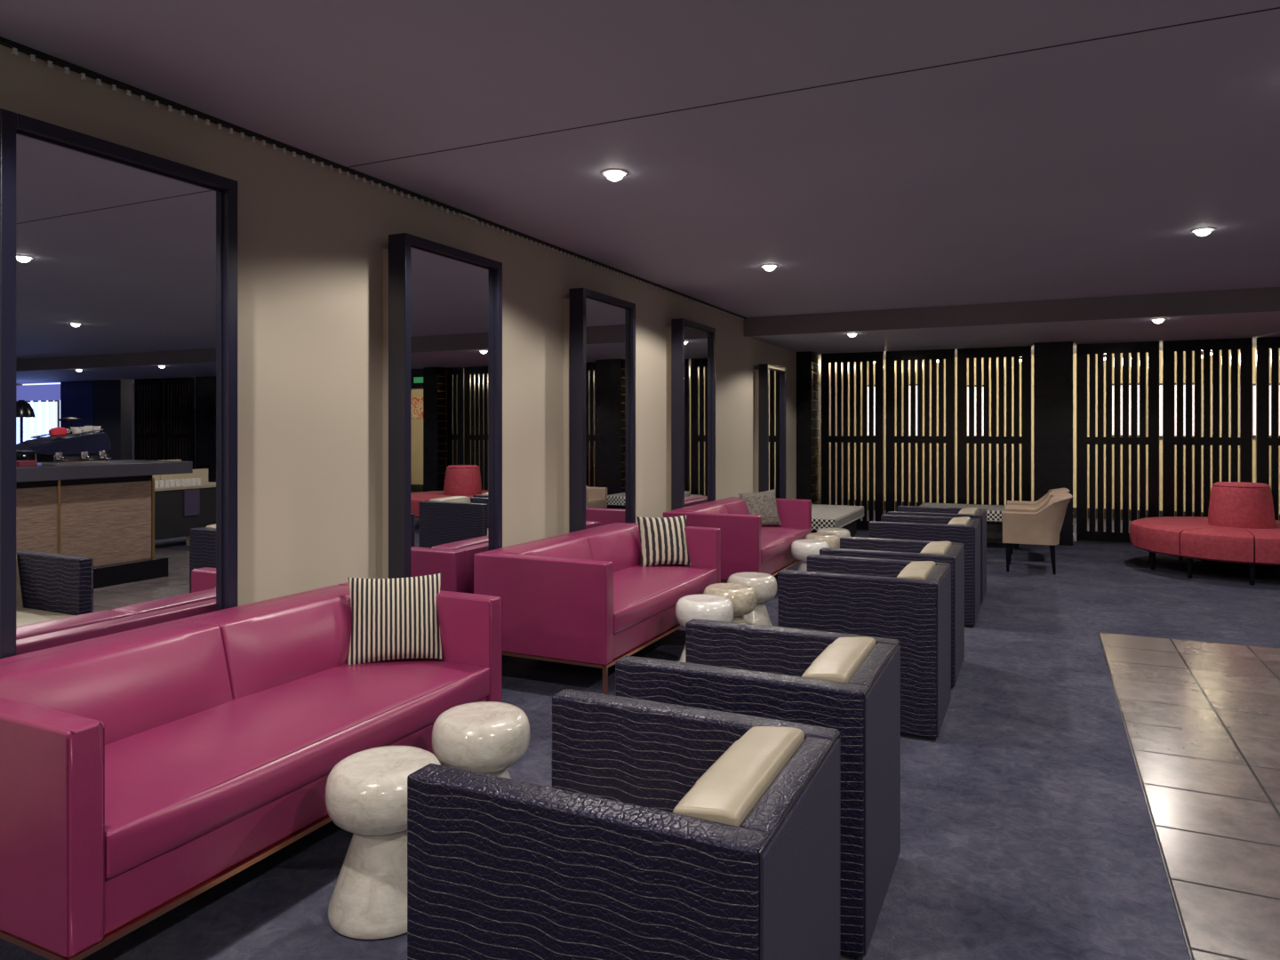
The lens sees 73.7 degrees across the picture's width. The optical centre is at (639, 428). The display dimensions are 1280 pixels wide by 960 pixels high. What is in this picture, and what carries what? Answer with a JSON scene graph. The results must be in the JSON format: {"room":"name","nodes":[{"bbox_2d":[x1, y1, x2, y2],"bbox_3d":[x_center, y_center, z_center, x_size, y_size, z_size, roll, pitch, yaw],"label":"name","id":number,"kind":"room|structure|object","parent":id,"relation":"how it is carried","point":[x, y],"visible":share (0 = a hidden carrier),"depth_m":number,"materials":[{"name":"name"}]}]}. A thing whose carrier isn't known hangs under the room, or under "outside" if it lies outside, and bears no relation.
{"room":"hotel lounge","nodes":[
{"label":"hotel lounge","id":0,"kind":"room"},
{"bbox_2d":[0,44,796,606],"bbox_3d":[-0.831,0.006,5.531,0.200,2.788,14.910,0,0,25],"label":"wall","id":1,"kind":"structure","parent":0,"point":[312,238],"depth_m":4.05,"materials":[{"name":"beige paint"}]},
{"bbox_2d":[0,108,237,658],"bbox_3d":[-1.821,0.059,2.978,0.175,2.043,0.838,0,0,25],"label":"wall mirror","id":2,"kind":"object","parent":1,"relation":"attached to","point":[118,263],"visible":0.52,"depth_m":2.91,"materials":[{"name":"dark painted wood"},{"name":"mirror glass"}]},
{"bbox_2d":[382,232,502,593],"bbox_3d":[-1.055,0.059,4.612,0.175,2.043,0.838,0,0,25],"label":"wall mirror","id":3,"kind":"object","parent":1,"relation":"attached to","point":[442,304],"visible":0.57,"depth_m":4.49,"materials":[{"name":"dark navy painted frame"},{"name":"mirror glass"}]},
{"bbox_2d":[563,288,635,534],"bbox_3d":[-0.289,0.059,6.245,0.175,2.043,0.838,0,0,25],"label":"wall mirror","id":4,"kind":"object","parent":1,"relation":"attached to","point":[599,329],"visible":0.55,"depth_m":6.11,"materials":[{"name":"dark navy painted frame"},{"name":"mirror glass"}]},
{"bbox_2d":[665,318,715,511],"bbox_3d":[0.472,0.059,7.869,0.175,2.043,0.838,0,0,25],"label":"wall mirror","id":5,"kind":"object","parent":1,"relation":"attached to","point":[690,345],"visible":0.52,"depth_m":7.69,"materials":[{"name":"dark navy painted frame"},{"name":"mirror glass"}]},
{"bbox_2d":[753,363,785,498],"bbox_3d":[1.552,0.169,10.173,0.175,1.823,0.790,0,0,25],"label":"wall mirror","id":6,"kind":"object","parent":1,"relation":"attached to","point":[769,380],"visible":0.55,"depth_m":9.99,"materials":[{"name":"black mirror"}]},
{"bbox_2d":[744,287,1279,336],"bbox_3d":[10.217,-1.133,5.305,20.000,0.210,0.020,0,0,25],"label":"ceiling beam","id":7,"kind":"structure","parent":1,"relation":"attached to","point":[1254,300],"depth_m":8.31,"materials":[{"name":"grey paint"}]},
{"bbox_2d":[0,0,1279,317],"bbox_3d":[7.686,-1.313,-0.096,20.400,0.150,11.950,0,0,25],"label":"ceiling","id":8,"kind":"structure","parent":0,"point":[1088,169],"depth_m":3.38,"materials":[{"name":"grey paint"}]},
{"bbox_2d":[0,36,745,320],"bbox_3d":[-1.248,-1.220,4.368,0.024,0.036,11.650,0,0,25],"label":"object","id":9,"kind":"object","parent":8,"relation":"attached to","point":[15,46],"visible":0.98,"depth_m":3.73,"materials":[{"name":"black metal"},{"name":"white plastic"}]},
{"bbox_2d":[600,168,628,181],"bbox_3d":[-0.123,-1.218,4.127,0.132,0.040,0.132,0,0,25],"label":"recessed light","id":10,"kind":"object","parent":8,"relation":"in","point":[614,174],"visible":1,"depth_m":4.10,"materials":[{"name":"white"}]},
{"bbox_2d":[760,264,778,271],"bbox_3d":[0.985,-1.218,6.491,0.132,0.040,0.132,0,0,25],"label":"recessed light","id":11,"kind":"object","parent":8,"relation":"in","point":[767,267],"visible":1,"depth_m":6.46,"materials":[{"name":"white"}]},
{"bbox_2d":[347,7,1279,167],"bbox_3d":[7.642,-1.242,-0.190,20.000,0.012,0.007,0,0,25],"label":"trim","id":12,"kind":"structure","parent":8,"relation":"attached to","point":[1277,7],"depth_m":3.01,"materials":[{"name":"black"}]},
{"bbox_2d":[1190,226,1215,236],"bbox_3d":[3.504,-1.218,5.310,0.132,0.040,0.132,0,0,25],"label":"recessed light","id":13,"kind":"object","parent":8,"relation":"in","point":[1201,231],"visible":1,"depth_m":5.28,"materials":[{"name":"white"}]},
{"bbox_2d":[0,510,1279,959],"bbox_3d":[9.001,1.448,3.180,20.800,0.104,19.000,0,0,25],"label":"floor","id":14,"kind":"structure","parent":0,"point":[1027,830],"depth_m":3.28,"materials":[{"name":"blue carpet"}]},
{"bbox_2d":[0,582,502,959],"bbox_3d":[-1.286,1.033,2.870,0.843,0.734,1.725,0,0,25],"label":"sofa","id":15,"kind":"object","parent":14,"relation":"on","point":[143,770],"visible":0.82,"depth_m":2.48,"materials":[{"name":"pink leather"}]},
{"bbox_2d":[0,621,232,744],"bbox_3d":[-1.644,0.805,2.612,0.234,0.279,0.766,0,0,25],"label":"cushion","id":16,"kind":"object","parent":15,"relation":"on","point":[141,683],"depth_m":2.62,"materials":[{"name":"leather"}]},
{"bbox_2d":[192,584,351,698],"bbox_3d":[-1.317,0.805,3.311,0.234,0.279,0.766,0,0,25],"label":"cushion","id":17,"kind":"object","parent":15,"relation":"on","point":[268,646],"depth_m":3.14,"materials":[{"name":"leather"}]},
{"bbox_2d":[104,658,489,879],"bbox_3d":[-1.246,0.994,2.851,0.754,0.136,1.539,0,0,25],"label":"seat cushion","id":18,"kind":"object","parent":15,"relation":"on","point":[172,783],"depth_m":2.57,"materials":[{"name":"leather"}]},
{"bbox_2d":[347,573,443,664],"bbox_3d":[-0.993,0.772,3.469,0.373,0.333,0.163,0,0,-18],"label":"throw pillow","id":19,"kind":"object","parent":15,"relation":"on","point":[392,619],"visible":1,"depth_m":3.42,"materials":[{"name":"multicoloured fabric"}]},
{"bbox_2d":[325,745,440,939],"bbox_3d":[-0.741,1.185,2.483,0.330,0.431,0.330,0,0,25],"label":"side table","id":20,"kind":"object","parent":14,"relation":"on","point":[366,790],"visible":0.74,"depth_m":2.37,"materials":[{"name":"white marble"}]},
{"bbox_2d":[432,701,530,778],"bbox_3d":[-0.540,1.185,2.906,0.330,0.431,0.330,0,0,25],"label":"side table","id":21,"kind":"object","parent":14,"relation":"on","point":[489,738],"visible":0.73,"depth_m":2.79,"materials":[{"name":"white marble"}]},
{"bbox_2d":[473,522,720,694],"bbox_3d":[-0.167,1.033,5.258,0.843,0.734,1.725,0,0,25],"label":"sofa","id":22,"kind":"object","parent":14,"relation":"on","point":[586,597],"visible":0.88,"depth_m":4.56,"materials":[{"name":"leather"}]},
{"bbox_2d":[496,536,592,559],"bbox_3d":[-0.525,0.805,4.999,0.234,0.279,0.766,0,0,25],"label":"cushion","id":23,"kind":"object","parent":22,"relation":"on","point":[564,547],"depth_m":5.02,"materials":[{"name":"leather"}]},
{"bbox_2d":[568,523,640,572],"bbox_3d":[-0.197,0.805,5.699,0.234,0.279,0.766,0,0,25],"label":"cushion","id":24,"kind":"object","parent":22,"relation":"on","point":[620,544],"depth_m":5.60,"materials":[{"name":"leather"}]},
{"bbox_2d":[636,515,691,566],"bbox_3d":[0.163,0.772,5.861,0.364,0.333,0.164,0,0,-17],"label":"throw pillow","id":25,"kind":"object","parent":22,"relation":"on","point":[662,540],"visible":1,"depth_m":5.81,"materials":[{"name":"multicoloured fabric"}]},
{"bbox_2d":[613,564,717,634],"bbox_3d":[-0.127,0.994,5.239,0.754,0.136,1.539,0,0,25],"label":"seat cushion","id":26,"kind":"object","parent":22,"relation":"on","point":[642,595],"depth_m":5.09,"materials":[{"name":"leather"}]},
{"bbox_2d":[407,688,840,959],"bbox_3d":[-0.008,1.033,1.831,0.745,0.734,0.630,0,0,25],"label":"armchair","id":27,"kind":"object","parent":14,"relation":"on","point":[661,830],"visible":1,"depth_m":1.61,"materials":[{"name":"black"}]},
{"bbox_2d":[672,726,804,826],"bbox_3d":[0.176,0.883,1.745,0.210,0.434,0.472,0,0,25],"label":"cushion","id":28,"kind":"object","parent":27,"relation":"on","point":[748,762],"depth_m":1.67,"materials":[{"name":"beige leather"}]},
{"bbox_2d":[675,593,733,662],"bbox_3d":[0.368,1.185,4.869,0.330,0.431,0.330,0,0,25],"label":"side table","id":29,"kind":"object","parent":14,"relation":"on","point":[702,606],"visible":0.45,"depth_m":4.76,"materials":[{"name":"white ceramic"}]},
{"bbox_2d":[703,583,757,623],"bbox_3d":[0.552,1.185,5.242,0.330,0.431,0.330,0,0,25],"label":"side table","id":30,"kind":"object","parent":14,"relation":"on","point":[742,596],"visible":0.45,"depth_m":5.13,"materials":[{"name":"stone"}]},
{"bbox_2d":[663,496,811,582],"bbox_3d":[0.926,1.033,7.590,0.843,0.734,1.725,0,0,25],"label":"sofa","id":31,"kind":"object","parent":14,"relation":"on","point":[747,545],"visible":0.63,"depth_m":6.92,"materials":[{"name":"leather"}]},
{"bbox_2d":[676,503,727,513],"bbox_3d":[0.568,0.805,7.331,0.234,0.279,0.766,0,0,25],"label":"cushion","id":32,"kind":"object","parent":31,"relation":"on","point":[708,508],"depth_m":7.33,"materials":[{"name":"leather"}]},
{"bbox_2d":[712,496,749,514],"bbox_3d":[0.896,0.805,8.030,0.234,0.279,0.766,0,0,25],"label":"cushion","id":33,"kind":"object","parent":31,"relation":"on","point":[738,506],"depth_m":7.88,"materials":[{"name":"leather"}]},
{"bbox_2d":[738,488,781,525],"bbox_3d":[1.147,0.770,8.164,0.399,0.368,0.160,0,0,-16],"label":"throw pillow","id":34,"kind":"object","parent":31,"relation":"on","point":[764,504],"visible":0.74,"depth_m":8.12,"materials":[{"name":"grey fabric"}]},
{"bbox_2d":[761,526,809,562],"bbox_3d":[0.966,0.994,7.571,0.754,0.136,1.539,0,0,25],"label":"seat cushion","id":35,"kind":"object","parent":31,"relation":"on","point":[777,541],"depth_m":7.37,"materials":[{"name":"leather"}]},
{"bbox_2d":[727,571,776,625],"bbox_3d":[0.741,1.185,5.642,0.330,0.431,0.330,0,0,25],"label":"side table","id":36,"kind":"object","parent":14,"relation":"on","point":[764,585],"visible":0.53,"depth_m":5.54,"materials":[{"name":"grey ceramic"}]},
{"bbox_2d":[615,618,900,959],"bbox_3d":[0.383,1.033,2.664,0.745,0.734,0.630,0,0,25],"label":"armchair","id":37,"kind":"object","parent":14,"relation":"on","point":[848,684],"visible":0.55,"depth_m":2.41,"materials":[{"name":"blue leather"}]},
{"bbox_2d":[801,636,875,682],"bbox_3d":[0.566,0.883,2.579,0.210,0.434,0.472,0,0,25],"label":"cushion","id":38,"kind":"object","parent":37,"relation":"on","point":[833,659],"depth_m":2.53,"materials":[{"name":"beige leather"}]},
{"bbox_2d":[791,539,829,570],"bbox_3d":[1.466,1.185,7.344,0.330,0.431,0.330,0,0,25],"label":"side table","id":39,"kind":"object","parent":14,"relation":"on","point":[801,549],"visible":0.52,"depth_m":7.24,"materials":[{"name":"white ceramic"}]},
{"bbox_2d":[804,532,839,548],"bbox_3d":[1.675,1.185,7.815,0.330,0.431,0.330,0,0,25],"label":"side table","id":40,"kind":"object","parent":14,"relation":"on","point":[833,540],"visible":0.34,"depth_m":7.69,"materials":[{"name":"ceramic"}]},
{"bbox_2d":[816,528,850,537],"bbox_3d":[1.859,1.185,8.206,0.330,0.431,0.330,0,0,25],"label":"side table","id":41,"kind":"object","parent":14,"relation":"on","point":[842,532],"visible":0.27,"depth_m":8.11,"materials":[{"name":"grey ceramic"}]},
{"bbox_2d":[811,504,863,536],"bbox_3d":[1.998,1.170,9.876,0.875,0.460,1.660,0,0,25],"label":"bench","id":42,"kind":"object","parent":14,"relation":"on","point":[842,516],"visible":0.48,"depth_m":9.61,"materials":[{"name":"black"}]},
{"bbox_2d":[821,351,884,531],"bbox_3d":[2.917,0.180,11.731,0.849,2.440,0.060,0,0,25],"label":"slatted screen","id":43,"kind":"object","parent":14,"relation":"on","point":[878,357],"visible":0.84,"depth_m":11.68,"materials":[{"name":"black paint"}]},
{"bbox_2d":[777,554,951,740],"bbox_3d":[1.121,1.033,4.240,0.745,0.734,0.630,0,0,25],"label":"armchair","id":44,"kind":"object","parent":14,"relation":"on","point":[908,602],"visible":0.73,"depth_m":3.93,"materials":[{"name":"blue leather"}]},
{"bbox_2d":[896,560,935,579],"bbox_3d":[1.305,0.883,4.154,0.210,0.434,0.472,0,0,25],"label":"cushion","id":45,"kind":"object","parent":44,"relation":"on","point":[923,570],"depth_m":4.09,"materials":[{"name":"beige leather"}]},
{"bbox_2d":[819,536,964,687],"bbox_3d":[1.482,1.033,5.010,0.745,0.734,0.630,0,0,25],"label":"armchair","id":46,"kind":"object","parent":14,"relation":"on","point":[951,553],"visible":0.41,"depth_m":4.81,"materials":[{"name":"blue leather"}]},
{"bbox_2d":[920,541,951,554],"bbox_3d":[1.665,0.883,4.924,0.210,0.434,0.472,0,0,25],"label":"cushion","id":47,"kind":"object","parent":46,"relation":"on","point":[936,548],"depth_m":4.83,"materials":[{"name":"beige leather"}]},
{"bbox_2d":[885,348,955,514],"bbox_3d":[3.725,0.180,11.352,0.880,2.440,0.060,0,0,25],"label":"slatted screen","id":48,"kind":"object","parent":14,"relation":"on","point":[949,355],"visible":0.77,"depth_m":11.34,"materials":[{"name":"gold metal"}]},
{"bbox_2d":[868,514,980,627],"bbox_3d":[2.140,1.033,6.413,0.745,0.734,0.630,0,0,25],"label":"armchair","id":49,"kind":"object","parent":14,"relation":"on","point":[965,530],"visible":0.48,"depth_m":6.12,"materials":[{"name":"blue leather"}]},
{"bbox_2d":[947,516,970,525],"bbox_3d":[2.323,0.883,6.327,0.210,0.434,0.472,0,0,25],"label":"cushion","id":50,"kind":"object","parent":49,"relation":"on","point":[964,520],"depth_m":6.21,"materials":[{"name":"beige leather"}]},
{"bbox_2d":[887,505,986,603],"bbox_3d":[2.498,1.033,7.178,0.745,0.734,0.630,0,0,25],"label":"armchair","id":51,"kind":"object","parent":14,"relation":"on","point":[907,510],"visible":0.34,"depth_m":6.99,"materials":[{"name":"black leather"}]},
{"bbox_2d":[958,507,977,514],"bbox_3d":[2.682,0.883,7.092,0.210,0.434,0.472,0,0,25],"label":"cushion","id":52,"kind":"object","parent":51,"relation":"on","point":[967,510],"depth_m":6.96,"materials":[{"name":"beige leather"}]},
{"bbox_2d":[919,503,1018,550],"bbox_3d":[4.024,1.170,10.317,1.230,0.460,0.800,0,0,25],"label":"bench","id":53,"kind":"object","parent":14,"relation":"on","point":[994,513],"visible":0.2,"depth_m":9.93,"materials":[{"name":"black"}]},
{"bbox_2d":[957,345,1031,505],"bbox_3d":[4.547,0.180,10.967,0.880,2.440,0.060,0,0,25],"label":"slatted screen","id":54,"kind":"object","parent":14,"relation":"on","point":[1002,352],"visible":0.75,"depth_m":10.94,"materials":[{"name":"beige wood"}]},
{"bbox_2d":[1002,492,1072,574],"bbox_3d":[3.938,1.022,8.458,0.622,0.758,0.746,0,0,25],"label":"tub chair","id":55,"kind":"object","parent":14,"relation":"on","point":[1042,524],"visible":1,"depth_m":8.20,"materials":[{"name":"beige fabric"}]},
{"bbox_2d":[1076,341,1159,544],"bbox_3d":[5.803,0.180,10.378,0.880,2.440,0.060,0,0,25],"label":"slatted screen","id":56,"kind":"object","parent":14,"relation":"on","point":[1151,348],"visible":0.92,"depth_m":10.38,"materials":[{"name":"gold metal"}]},
{"bbox_2d":[1097,632,1279,959],"bbox_3d":[4.186,1.397,0.260,6.641,0.005,9.224,0,0,25],"label":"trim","id":57,"kind":"structure","parent":14,"relation":"on","point":[1178,913],"depth_m":3.10,"materials":[{"name":"grey metal"}]},
{"bbox_2d":[1129,481,1279,585],"bbox_3d":[5.847,0.964,8.303,1.880,0.872,1.876,0,0,25],"label":"sofa","id":58,"kind":"object","parent":14,"relation":"on","point":[1240,532],"visible":1,"depth_m":8.05,"materials":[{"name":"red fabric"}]},
{"bbox_2d":[1162,337,1252,516],"bbox_3d":[6.632,0.180,9.990,0.880,2.440,0.060,0,0,25],"label":"slatted screen","id":59,"kind":"object","parent":14,"relation":"on","point":[1244,345],"visible":0.72,"depth_m":10.00,"materials":[{"name":"beige wood"}]},
{"bbox_2d":[1256,336,1279,519],"bbox_3d":[7.464,0.180,9.600,0.880,2.440,0.060,0,0,25],"label":"slatted screen","id":60,"kind":"object","parent":14,"relation":"on","point":[1263,441],"visible":0.7,"depth_m":9.72,"materials":[{"name":"gold metal"}]},
{"bbox_2d":[796,351,821,504],"bbox_3d":[2.357,0.180,11.850,0.210,2.440,0.660,0,0,25],"label":"wall pier","id":61,"kind":"object","parent":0,"point":[807,428],"visible":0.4,"depth_m":11.57,"materials":[{"name":"black paint"}]},
{"bbox_2d":[829,362,843,505],"bbox_3d":[2.877,0.110,13.594,0.170,2.580,2.940,0,0,25],"label":"slatted screen","id":62,"kind":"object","parent":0,"point":[829,363],"depth_m":14.29,"materials":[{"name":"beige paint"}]},
{"bbox_2d":[749,311,1279,354],"bbox_3d":[10.850,-1.214,6.654,20.400,0.348,2.960,0,0,25],"label":"ceiling","id":63,"kind":"structure","parent":0,"point":[1254,324],"depth_m":9.46,"materials":[{"name":"grey paint"}]},
{"bbox_2d":[846,332,857,336],"bbox_3d":[2.324,-1.020,9.347,0.132,0.040,0.132,0,0,25],"label":"recessed light","id":64,"kind":"object","parent":63,"relation":"in","point":[852,334],"visible":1,"depth_m":9.31,"materials":[{"name":"white"}]},
{"bbox_2d":[1150,318,1166,323],"bbox_3d":[4.934,-1.020,8.124,0.132,0.040,0.132,0,0,25],"label":"recessed light","id":65,"kind":"object","parent":63,"relation":"in","point":[1156,320],"visible":1,"depth_m":8.09,"materials":[{"name":"white"}]},
{"bbox_2d":[1033,341,1072,545],"bbox_3d":[5.090,0.180,10.514,0.424,2.440,0.560,0,0,25],"label":"wall column","id":66,"kind":"structure","parent":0,"point":[1052,361],"depth_m":10.26,"materials":[{"name":"black paint"}]},
{"bbox_2d":[811,353,1073,535],"bbox_3d":[5.253,0.191,10.371,6.290,2.169,0.420,0,0,25],"label":"trim","id":67,"kind":"structure","parent":66,"relation":"attached to","point":[1073,354],"depth_m":11.64,"materials":[{"name":"gold metal"}]},
{"bbox_2d":[848,346,1279,514],"bbox_3d":[8.220,0.050,12.824,11.200,2.700,0.200,0,0,25],"label":"slatted screen","id":68,"kind":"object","parent":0,"point":[1253,348],"depth_m":13.62,"materials":[{"name":"beige paint"}]},
{"bbox_2d":[867,384,875,436],"bbox_3d":[3.971,-0.300,14.669,0.240,0.900,0.055,0,0,25],"label":"window","id":69,"kind":"structure","parent":68,"relation":"in","point":[868,385],"depth_m":14.65,"materials":[{"name":"white glass"}]},
{"bbox_2d":[909,384,917,436],"bbox_3d":[4.596,-0.300,14.376,0.240,0.900,0.055,0,0,25],"label":"window","id":70,"kind":"structure","parent":68,"relation":"in","point":[909,384],"depth_m":14.36,"materials":[{"name":"white glass"}]},
{"bbox_2d":[967,384,983,436],"bbox_3d":[5.470,-0.280,13.966,0.350,0.860,0.055,0,0,25],"label":"window","id":71,"kind":"structure","parent":68,"relation":"in","point":[967,385],"depth_m":13.96,"materials":[{"name":"white glass"}]},
{"bbox_2d":[848,499,1279,520],"bbox_3d":[8.169,1.320,12.715,11.200,0.160,0.040,0,0,25],"label":"baseboard","id":72,"kind":"structure","parent":68,"relation":"attached to","point":[1074,508],"depth_m":13.21,"materials":[{"name":"black"}]},
{"bbox_2d":[1112,383,1139,437],"bbox_3d":[7.444,-0.280,13.041,0.490,0.820,0.055,0,0,25],"label":"window","id":73,"kind":"structure","parent":68,"relation":"in","point":[1112,383],"depth_m":13.03,"materials":[{"name":"white glass"}]},
{"bbox_2d":[1159,382,1193,437],"bbox_3d":[8.026,-0.270,12.768,0.525,0.820,0.055,0,0,25],"label":"window","id":74,"kind":"structure","parent":68,"relation":"in","point":[1160,384],"depth_m":12.85,"materials":[{"name":"white glass"}]},
{"bbox_2d":[1252,383,1279,437],"bbox_3d":[9.028,-0.260,12.298,0.390,0.780,0.055,0,0,25],"label":"window","id":75,"kind":"structure","parent":68,"relation":"in","point":[1253,384],"depth_m":12.34,"materials":[{"name":"white glass"}]},
{"bbox_2d":[884,339,1255,359],"bbox_3d":[12.165,-1.265,9.931,20.800,0.170,4.090,0,0,25],"label":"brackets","id":76,"kind":"structure","parent":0,"point":[1253,340],"depth_m":12.66,"materials":[{"name":"grey paint"}]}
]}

